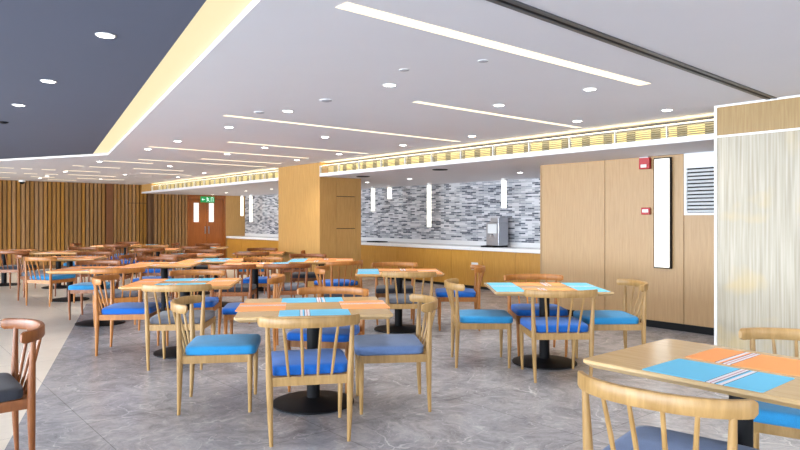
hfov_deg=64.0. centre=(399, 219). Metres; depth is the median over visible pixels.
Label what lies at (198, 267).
seat cushion
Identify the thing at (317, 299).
placemat
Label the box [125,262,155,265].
placemat
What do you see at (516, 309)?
seat cushion
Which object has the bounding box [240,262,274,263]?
placemat
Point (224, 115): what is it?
ceiling light slot
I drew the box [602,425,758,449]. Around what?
seat cushion
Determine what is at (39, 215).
wall
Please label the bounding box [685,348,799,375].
placemat
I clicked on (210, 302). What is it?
seat cushion
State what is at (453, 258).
counter
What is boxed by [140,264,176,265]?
placemat
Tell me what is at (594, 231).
wall
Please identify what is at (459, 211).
wall
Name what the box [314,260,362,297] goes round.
dining chair
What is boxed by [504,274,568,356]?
dining chair
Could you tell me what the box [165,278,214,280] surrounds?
placemat
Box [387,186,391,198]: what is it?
pendant lamp
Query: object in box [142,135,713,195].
ceiling
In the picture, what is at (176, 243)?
dining chair
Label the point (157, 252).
dining table
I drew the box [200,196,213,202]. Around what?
exit sign
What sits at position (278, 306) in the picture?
placemat
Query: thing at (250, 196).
pendant lamp
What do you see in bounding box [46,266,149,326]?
dining table
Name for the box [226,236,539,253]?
countertop
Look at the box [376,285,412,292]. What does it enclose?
seat cushion
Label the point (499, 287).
placemat
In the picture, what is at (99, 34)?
recessed light
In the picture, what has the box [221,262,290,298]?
dining table
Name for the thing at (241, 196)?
pendant lamp
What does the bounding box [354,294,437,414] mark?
dining chair
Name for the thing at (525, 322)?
seat cushion
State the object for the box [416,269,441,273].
placemat
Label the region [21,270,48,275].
seat cushion
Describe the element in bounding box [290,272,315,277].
seat cushion
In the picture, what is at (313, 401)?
dining table
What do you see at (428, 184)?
pendant lamp
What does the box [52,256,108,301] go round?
dining table
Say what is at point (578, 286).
placemat
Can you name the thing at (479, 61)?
sprinkler
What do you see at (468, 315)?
seat cushion
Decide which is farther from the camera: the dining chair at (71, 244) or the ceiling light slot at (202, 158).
the dining chair at (71, 244)
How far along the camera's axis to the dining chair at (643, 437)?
2.32 m
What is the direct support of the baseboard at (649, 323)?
attached to the wall at (594, 231)
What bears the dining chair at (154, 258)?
on the floor
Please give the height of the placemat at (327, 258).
0.002 m
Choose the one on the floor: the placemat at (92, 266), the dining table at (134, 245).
the dining table at (134, 245)
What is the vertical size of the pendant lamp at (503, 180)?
0.600 m
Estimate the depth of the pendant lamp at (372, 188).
16.14 m
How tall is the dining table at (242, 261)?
0.750 m
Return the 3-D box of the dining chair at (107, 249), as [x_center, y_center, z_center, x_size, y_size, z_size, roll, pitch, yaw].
[-6.446,1.009,13.505,0.649,0.811,0.656,0,0,-8]
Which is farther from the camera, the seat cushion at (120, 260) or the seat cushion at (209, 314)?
the seat cushion at (120, 260)
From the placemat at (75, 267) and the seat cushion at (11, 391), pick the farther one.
the placemat at (75, 267)
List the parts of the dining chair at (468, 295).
leg, seat frame, leg, rail, leg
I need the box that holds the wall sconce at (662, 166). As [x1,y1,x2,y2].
[654,157,671,268]
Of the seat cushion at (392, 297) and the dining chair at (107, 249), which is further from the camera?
the dining chair at (107, 249)
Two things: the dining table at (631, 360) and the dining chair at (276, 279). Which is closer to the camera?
the dining table at (631, 360)
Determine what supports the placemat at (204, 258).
on the dining table at (242, 261)
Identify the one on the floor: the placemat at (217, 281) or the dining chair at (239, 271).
the dining chair at (239, 271)
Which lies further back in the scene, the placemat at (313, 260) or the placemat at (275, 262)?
the placemat at (313, 260)
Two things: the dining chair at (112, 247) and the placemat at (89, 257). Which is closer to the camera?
the placemat at (89, 257)
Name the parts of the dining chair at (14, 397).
seat frame, leg, rail, leg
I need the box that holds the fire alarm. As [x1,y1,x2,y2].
[639,157,650,169]
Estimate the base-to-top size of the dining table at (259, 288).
0.750 m
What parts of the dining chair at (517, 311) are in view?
leg, leg, rail, seat frame, leg, leg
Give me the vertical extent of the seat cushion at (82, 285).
0.072 m
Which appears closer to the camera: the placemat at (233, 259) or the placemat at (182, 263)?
the placemat at (182, 263)
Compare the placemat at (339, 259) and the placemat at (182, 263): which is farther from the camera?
the placemat at (339, 259)
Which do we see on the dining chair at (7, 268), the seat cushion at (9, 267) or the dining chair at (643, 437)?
the seat cushion at (9, 267)
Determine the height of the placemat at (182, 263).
0.002 m
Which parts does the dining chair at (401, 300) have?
leg, seat frame, rail, leg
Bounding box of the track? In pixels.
[486,0,776,99]
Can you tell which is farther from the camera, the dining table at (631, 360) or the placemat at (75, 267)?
the placemat at (75, 267)
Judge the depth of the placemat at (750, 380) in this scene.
2.74 m
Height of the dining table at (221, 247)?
0.750 m
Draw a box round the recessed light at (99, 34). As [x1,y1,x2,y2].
[95,32,116,38]
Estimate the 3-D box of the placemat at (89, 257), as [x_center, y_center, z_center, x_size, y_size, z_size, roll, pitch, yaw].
[-5.464,0.663,11.373,0.270,0.002,0.800,0,0,-8]
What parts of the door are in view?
vision pane, vision pane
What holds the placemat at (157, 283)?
on the dining table at (171, 352)
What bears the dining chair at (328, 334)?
on the floor
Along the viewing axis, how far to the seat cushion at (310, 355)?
4.14 m
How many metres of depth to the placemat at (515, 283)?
6.57 m
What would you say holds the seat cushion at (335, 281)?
on the dining chair at (344, 282)
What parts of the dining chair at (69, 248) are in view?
rail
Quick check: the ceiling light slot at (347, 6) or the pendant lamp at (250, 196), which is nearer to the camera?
the ceiling light slot at (347, 6)
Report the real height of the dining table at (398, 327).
0.750 m
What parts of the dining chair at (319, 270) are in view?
leg, rail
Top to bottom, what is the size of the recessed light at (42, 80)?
0.006 m
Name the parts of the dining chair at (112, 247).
rail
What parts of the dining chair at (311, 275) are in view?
seat frame, rail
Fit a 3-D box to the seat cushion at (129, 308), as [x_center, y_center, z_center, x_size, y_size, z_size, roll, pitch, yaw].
[-2.898,0.950,6.934,0.516,0.072,0.533,0,0,-8]
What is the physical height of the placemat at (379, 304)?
0.002 m
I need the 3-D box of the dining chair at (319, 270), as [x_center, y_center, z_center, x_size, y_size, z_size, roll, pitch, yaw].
[-0.775,1.009,8.219,0.649,0.811,0.656,0,0,-2]
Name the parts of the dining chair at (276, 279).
leg, seat frame, leg, leg, rail, leg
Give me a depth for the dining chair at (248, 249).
13.88 m
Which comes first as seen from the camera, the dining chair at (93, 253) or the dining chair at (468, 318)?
the dining chair at (468, 318)
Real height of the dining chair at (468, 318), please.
0.811 m
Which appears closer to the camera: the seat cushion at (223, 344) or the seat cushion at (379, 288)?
the seat cushion at (223, 344)
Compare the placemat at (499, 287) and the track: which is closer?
the track
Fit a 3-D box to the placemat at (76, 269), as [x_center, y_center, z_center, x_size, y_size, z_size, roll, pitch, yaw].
[-4.072,0.663,8.496,0.500,0.002,0.300,0,0,-6]
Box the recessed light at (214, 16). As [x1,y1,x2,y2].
[94,0,251,152]
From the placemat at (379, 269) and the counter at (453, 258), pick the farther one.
the counter at (453, 258)
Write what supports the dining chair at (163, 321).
on the floor
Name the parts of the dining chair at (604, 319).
leg, seat frame, leg, rail, leg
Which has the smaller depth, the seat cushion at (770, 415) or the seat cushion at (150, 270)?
the seat cushion at (770, 415)
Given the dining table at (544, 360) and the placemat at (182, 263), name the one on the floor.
the dining table at (544, 360)
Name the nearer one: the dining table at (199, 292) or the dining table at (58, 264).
the dining table at (199, 292)
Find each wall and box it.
[0,180,244,265]
[245,178,539,242]
[540,154,713,327]
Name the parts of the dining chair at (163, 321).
leg, leg, rail, seat frame, leg, leg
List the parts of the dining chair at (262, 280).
leg, seat frame, rail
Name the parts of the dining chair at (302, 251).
seat frame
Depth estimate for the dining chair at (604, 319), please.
6.09 m
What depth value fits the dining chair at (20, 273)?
11.28 m
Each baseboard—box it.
[36,260,182,268]
[567,309,713,334]
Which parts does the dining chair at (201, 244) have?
rail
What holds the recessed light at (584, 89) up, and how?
in the ceiling at (275, 56)
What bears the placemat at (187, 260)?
on the dining table at (242, 261)
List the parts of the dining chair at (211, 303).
leg, leg, seat frame, rail, leg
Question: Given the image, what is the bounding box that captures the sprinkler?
[478,60,488,62]
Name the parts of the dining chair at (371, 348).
leg, leg, seat frame, leg, rail, leg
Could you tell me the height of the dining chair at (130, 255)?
0.811 m
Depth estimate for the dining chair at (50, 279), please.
10.53 m
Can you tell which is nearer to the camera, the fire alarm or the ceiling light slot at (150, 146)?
the fire alarm
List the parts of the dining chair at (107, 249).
rail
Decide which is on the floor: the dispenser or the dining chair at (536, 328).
the dining chair at (536, 328)
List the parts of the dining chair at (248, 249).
rail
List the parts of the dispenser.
panel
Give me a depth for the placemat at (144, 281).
6.78 m
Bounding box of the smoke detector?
[319,99,332,101]
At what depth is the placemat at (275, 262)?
9.73 m
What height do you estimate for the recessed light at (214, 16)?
0.005 m
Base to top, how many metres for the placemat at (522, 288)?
0.002 m
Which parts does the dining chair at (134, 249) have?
rail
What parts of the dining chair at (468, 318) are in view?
leg, rail, leg, seat frame, leg, leg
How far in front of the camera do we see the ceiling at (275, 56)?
5.05 m
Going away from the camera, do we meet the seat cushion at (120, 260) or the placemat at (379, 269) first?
the placemat at (379, 269)
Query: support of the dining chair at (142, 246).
on the floor
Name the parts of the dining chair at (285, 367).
leg, rail, seat frame, leg, leg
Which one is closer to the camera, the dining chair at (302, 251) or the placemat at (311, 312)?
the placemat at (311, 312)
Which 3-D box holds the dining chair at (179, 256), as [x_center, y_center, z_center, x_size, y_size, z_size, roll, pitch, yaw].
[-3.996,1.009,11.646,0.656,0.811,0.649,0,0,-6]
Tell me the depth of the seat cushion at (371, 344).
4.72 m
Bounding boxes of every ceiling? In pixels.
[0,0,799,184]
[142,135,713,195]
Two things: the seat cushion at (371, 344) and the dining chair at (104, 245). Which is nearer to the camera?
the seat cushion at (371, 344)
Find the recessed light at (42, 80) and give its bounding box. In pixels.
[40,79,56,82]
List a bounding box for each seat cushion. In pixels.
[0,265,35,269]
[0,373,22,402]
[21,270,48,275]
[30,274,75,279]
[68,282,115,289]
[93,289,137,298]
[102,302,161,314]
[120,260,138,263]
[133,276,171,281]
[143,268,175,272]
[150,310,214,323]
[166,297,218,307]
[182,265,209,269]
[185,334,260,355]
[214,284,255,291]
[222,302,243,314]
[243,276,270,282]
[270,282,304,290]
[271,348,347,375]
[287,325,359,341]
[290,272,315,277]
[314,279,357,285]
[324,294,361,296]
[354,334,423,355]
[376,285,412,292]
[389,293,427,303]
[435,288,475,296]
[459,309,512,322]
[511,304,567,315]
[520,317,587,332]
[573,310,638,323]
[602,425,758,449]
[754,400,799,428]
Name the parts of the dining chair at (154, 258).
rail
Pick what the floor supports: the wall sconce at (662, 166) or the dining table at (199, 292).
the dining table at (199, 292)
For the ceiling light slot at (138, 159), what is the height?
0.004 m
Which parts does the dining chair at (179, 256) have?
rail, seat frame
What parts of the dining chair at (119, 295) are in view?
leg, seat frame, rail, leg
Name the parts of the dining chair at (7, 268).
leg, rail, seat frame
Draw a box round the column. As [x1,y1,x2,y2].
[278,162,360,286]
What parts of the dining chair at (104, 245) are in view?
rail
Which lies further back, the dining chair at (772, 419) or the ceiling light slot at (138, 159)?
the ceiling light slot at (138, 159)
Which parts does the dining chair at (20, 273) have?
leg, rail, leg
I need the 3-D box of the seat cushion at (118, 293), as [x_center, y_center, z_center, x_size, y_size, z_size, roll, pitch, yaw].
[-3.695,0.950,8.338,0.533,0.072,0.516,0,0,-28]
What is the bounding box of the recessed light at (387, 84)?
[382,83,396,86]
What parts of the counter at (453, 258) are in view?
door panel, door panel, door panel, door panel, door panel, door panel, door panel, door panel, door panel, door panel, door panel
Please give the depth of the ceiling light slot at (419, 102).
6.69 m
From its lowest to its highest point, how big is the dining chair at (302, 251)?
0.811 m
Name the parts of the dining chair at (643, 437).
leg, rail, leg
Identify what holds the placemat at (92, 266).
on the dining table at (87, 323)
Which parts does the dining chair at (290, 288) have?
leg, seat frame, rail, leg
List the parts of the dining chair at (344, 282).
leg, seat frame, rail, leg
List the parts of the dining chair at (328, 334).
leg, seat frame, rail, leg, leg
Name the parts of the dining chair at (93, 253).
seat frame, rail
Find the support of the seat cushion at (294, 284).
on the dining chair at (290, 288)
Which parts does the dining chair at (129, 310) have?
leg, rail, leg, seat frame, leg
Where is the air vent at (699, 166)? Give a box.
[684,151,713,214]
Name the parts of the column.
clad panel, clad panel, clad panel, clad panel, clad panel, clad panel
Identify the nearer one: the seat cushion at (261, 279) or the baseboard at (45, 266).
the seat cushion at (261, 279)
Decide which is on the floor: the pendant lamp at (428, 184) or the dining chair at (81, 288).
the dining chair at (81, 288)
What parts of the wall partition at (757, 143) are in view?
header panel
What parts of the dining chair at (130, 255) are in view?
leg, seat frame, rail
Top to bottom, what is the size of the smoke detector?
0.016 m
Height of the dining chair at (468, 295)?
0.811 m
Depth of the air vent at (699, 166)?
7.97 m
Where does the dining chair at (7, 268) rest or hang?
on the floor
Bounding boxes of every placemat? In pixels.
[51,266,91,270]
[71,269,88,270]
[77,256,104,258]
[87,266,126,267]
[122,266,145,267]
[122,279,167,286]
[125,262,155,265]
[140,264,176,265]
[155,283,205,284]
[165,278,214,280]
[177,262,198,264]
[180,258,203,261]
[194,260,227,261]
[201,253,221,255]
[203,258,232,259]
[206,278,238,285]
[222,263,242,264]
[226,258,242,260]
[235,302,285,311]
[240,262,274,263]
[270,262,289,263]
[279,309,350,315]
[282,297,342,302]
[288,259,306,261]
[304,260,335,261]
[307,258,336,259]
[336,258,352,260]
[339,300,389,308]
[357,269,378,273]
[379,269,416,270]
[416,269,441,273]
[487,283,523,291]
[513,282,565,285]
[522,288,575,289]
[562,283,609,291]
[642,359,794,392]
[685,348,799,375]
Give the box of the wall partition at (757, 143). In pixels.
[714,95,799,357]
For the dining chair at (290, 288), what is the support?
on the floor
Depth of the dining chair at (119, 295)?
8.11 m
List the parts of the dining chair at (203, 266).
rail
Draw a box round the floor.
[0,264,799,449]
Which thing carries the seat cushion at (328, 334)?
on the dining chair at (328, 334)
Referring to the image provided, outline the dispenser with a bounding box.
[481,218,507,247]
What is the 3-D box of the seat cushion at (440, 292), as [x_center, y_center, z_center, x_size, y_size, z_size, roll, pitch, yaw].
[0.728,0.950,8.421,0.516,0.072,0.533,0,0,2]
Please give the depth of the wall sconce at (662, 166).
8.29 m
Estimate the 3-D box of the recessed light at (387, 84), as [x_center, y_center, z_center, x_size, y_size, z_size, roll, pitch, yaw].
[-0.085,-1.113,5.288,0.120,0.006,0.120,0,0,0]
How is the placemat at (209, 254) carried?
on the dining table at (199, 292)
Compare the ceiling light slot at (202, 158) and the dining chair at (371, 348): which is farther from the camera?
the ceiling light slot at (202, 158)
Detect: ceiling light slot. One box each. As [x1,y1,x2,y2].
[138,159,261,166]
[150,146,301,157]
[202,158,280,163]
[224,115,460,141]
[229,142,368,153]
[335,2,650,85]
[413,101,580,127]
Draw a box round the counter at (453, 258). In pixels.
[226,233,539,289]
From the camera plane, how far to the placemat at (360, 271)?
8.22 m
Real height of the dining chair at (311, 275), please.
0.811 m
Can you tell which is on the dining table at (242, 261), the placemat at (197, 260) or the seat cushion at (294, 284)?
the placemat at (197, 260)
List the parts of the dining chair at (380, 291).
leg, seat frame, rail, leg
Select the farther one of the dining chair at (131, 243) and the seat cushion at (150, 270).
the dining chair at (131, 243)
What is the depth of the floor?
5.13 m
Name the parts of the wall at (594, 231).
wall panel, wall panel, wall panel, wall panel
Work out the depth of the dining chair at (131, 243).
17.77 m
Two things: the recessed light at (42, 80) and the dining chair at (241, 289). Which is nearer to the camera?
the recessed light at (42, 80)
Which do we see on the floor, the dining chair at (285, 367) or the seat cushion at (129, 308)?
the dining chair at (285, 367)
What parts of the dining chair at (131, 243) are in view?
rail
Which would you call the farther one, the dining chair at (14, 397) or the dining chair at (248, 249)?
the dining chair at (248, 249)
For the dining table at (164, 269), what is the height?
0.750 m
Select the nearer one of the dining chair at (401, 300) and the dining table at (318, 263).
the dining chair at (401, 300)
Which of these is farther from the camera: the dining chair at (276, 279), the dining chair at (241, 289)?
the dining chair at (241, 289)
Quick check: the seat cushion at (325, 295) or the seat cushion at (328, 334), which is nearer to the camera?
the seat cushion at (328, 334)
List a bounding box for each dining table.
[0,250,37,285]
[29,251,89,288]
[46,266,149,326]
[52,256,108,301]
[90,245,140,273]
[118,278,241,357]
[124,262,202,311]
[130,249,182,260]
[179,259,244,306]
[186,246,228,277]
[190,253,223,294]
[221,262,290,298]
[231,252,285,290]
[234,297,392,414]
[287,259,353,279]
[355,269,444,332]
[484,283,613,369]
[583,339,799,447]
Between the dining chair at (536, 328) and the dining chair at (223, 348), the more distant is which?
the dining chair at (536, 328)
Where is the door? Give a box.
[187,195,225,258]
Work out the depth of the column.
12.82 m
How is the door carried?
in the wall at (39, 215)
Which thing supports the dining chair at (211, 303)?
on the floor
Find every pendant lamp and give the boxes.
[240,195,243,215]
[249,195,252,221]
[371,187,374,210]
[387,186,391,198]
[427,183,430,226]
[501,178,506,207]
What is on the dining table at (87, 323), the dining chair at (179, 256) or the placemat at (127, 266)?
the placemat at (127, 266)
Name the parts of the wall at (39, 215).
post, post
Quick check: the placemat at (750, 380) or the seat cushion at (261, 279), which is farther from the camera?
the seat cushion at (261, 279)
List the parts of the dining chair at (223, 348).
leg, rail, leg, seat frame, leg, leg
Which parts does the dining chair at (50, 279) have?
leg, rail, seat frame, leg, leg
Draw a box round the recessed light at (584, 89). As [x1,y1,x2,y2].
[583,88,596,90]
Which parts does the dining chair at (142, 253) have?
rail, seat frame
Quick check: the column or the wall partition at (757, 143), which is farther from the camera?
the column
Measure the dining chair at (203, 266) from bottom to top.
0.811 m
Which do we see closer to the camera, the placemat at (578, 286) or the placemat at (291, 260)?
the placemat at (578, 286)
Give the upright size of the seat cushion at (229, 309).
0.072 m
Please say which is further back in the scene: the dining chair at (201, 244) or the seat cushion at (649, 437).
the dining chair at (201, 244)
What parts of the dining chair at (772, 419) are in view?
leg, rail, seat frame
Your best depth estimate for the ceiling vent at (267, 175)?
16.02 m
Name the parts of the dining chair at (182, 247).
rail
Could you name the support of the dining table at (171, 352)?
on the floor
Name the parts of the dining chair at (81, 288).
leg, leg, seat frame, rail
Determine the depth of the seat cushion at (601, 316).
6.10 m
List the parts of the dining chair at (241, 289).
rail, seat frame, leg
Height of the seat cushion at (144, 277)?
0.072 m
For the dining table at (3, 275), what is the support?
on the floor
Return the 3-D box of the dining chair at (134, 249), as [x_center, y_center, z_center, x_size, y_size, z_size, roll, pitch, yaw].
[-5.446,1.009,14.015,0.656,0.811,0.649,0,0,-6]
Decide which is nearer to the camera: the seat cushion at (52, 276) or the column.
the seat cushion at (52, 276)
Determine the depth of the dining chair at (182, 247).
14.71 m
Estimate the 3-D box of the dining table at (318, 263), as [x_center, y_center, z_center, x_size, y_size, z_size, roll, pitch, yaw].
[-1.300,1.039,10.580,1.080,0.750,0.860,0,0,-4]
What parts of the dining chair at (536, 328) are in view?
leg, leg, seat frame, rail, leg, leg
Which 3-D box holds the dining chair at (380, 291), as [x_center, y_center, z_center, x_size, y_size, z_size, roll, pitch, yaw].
[-0.071,1.009,8.915,0.656,0.811,0.649,0,0,-2]
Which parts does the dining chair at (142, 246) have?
rail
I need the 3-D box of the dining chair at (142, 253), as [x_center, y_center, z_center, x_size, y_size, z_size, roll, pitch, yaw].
[-4.654,1.009,12.196,0.649,0.811,0.656,0,0,-6]
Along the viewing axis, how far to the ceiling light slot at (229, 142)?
9.82 m
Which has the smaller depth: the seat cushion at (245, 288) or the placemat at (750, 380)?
the placemat at (750, 380)
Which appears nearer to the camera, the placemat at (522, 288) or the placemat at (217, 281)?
the placemat at (522, 288)
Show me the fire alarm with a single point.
(644, 162)
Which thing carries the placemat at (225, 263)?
on the dining table at (254, 271)
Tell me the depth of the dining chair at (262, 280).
10.46 m
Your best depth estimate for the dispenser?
13.06 m
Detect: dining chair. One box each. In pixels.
[0,250,36,288]
[0,318,44,449]
[14,253,55,300]
[25,257,75,306]
[63,247,98,284]
[68,260,120,319]
[70,243,98,255]
[75,248,111,283]
[75,251,112,281]
[89,267,144,330]
[91,253,134,284]
[92,274,161,355]
[103,244,130,259]
[111,246,142,280]
[114,242,139,257]
[133,248,166,277]
[133,256,176,301]
[137,251,175,292]
[138,245,168,276]
[141,284,215,370]
[154,242,179,268]
[159,254,198,295]
[165,269,224,345]
[170,295,260,414]
[181,246,209,277]
[182,249,216,291]
[195,243,220,264]
[208,264,256,323]
[222,273,284,350]
[234,252,268,293]
[242,256,282,301]
[247,248,277,273]
[257,313,359,446]
[263,263,310,298]
[278,250,304,282]
[286,286,368,393]
[289,254,326,297]
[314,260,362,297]
[314,266,361,296]
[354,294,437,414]
[371,262,417,324]
[381,271,436,333]
[435,265,484,330]
[444,278,512,367]
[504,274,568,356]
[519,289,597,382]
[573,279,648,358]
[577,370,758,449]
[739,327,799,448]
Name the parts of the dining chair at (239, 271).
rail, seat frame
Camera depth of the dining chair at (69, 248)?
14.28 m
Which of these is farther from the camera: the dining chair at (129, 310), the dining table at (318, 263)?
the dining table at (318, 263)

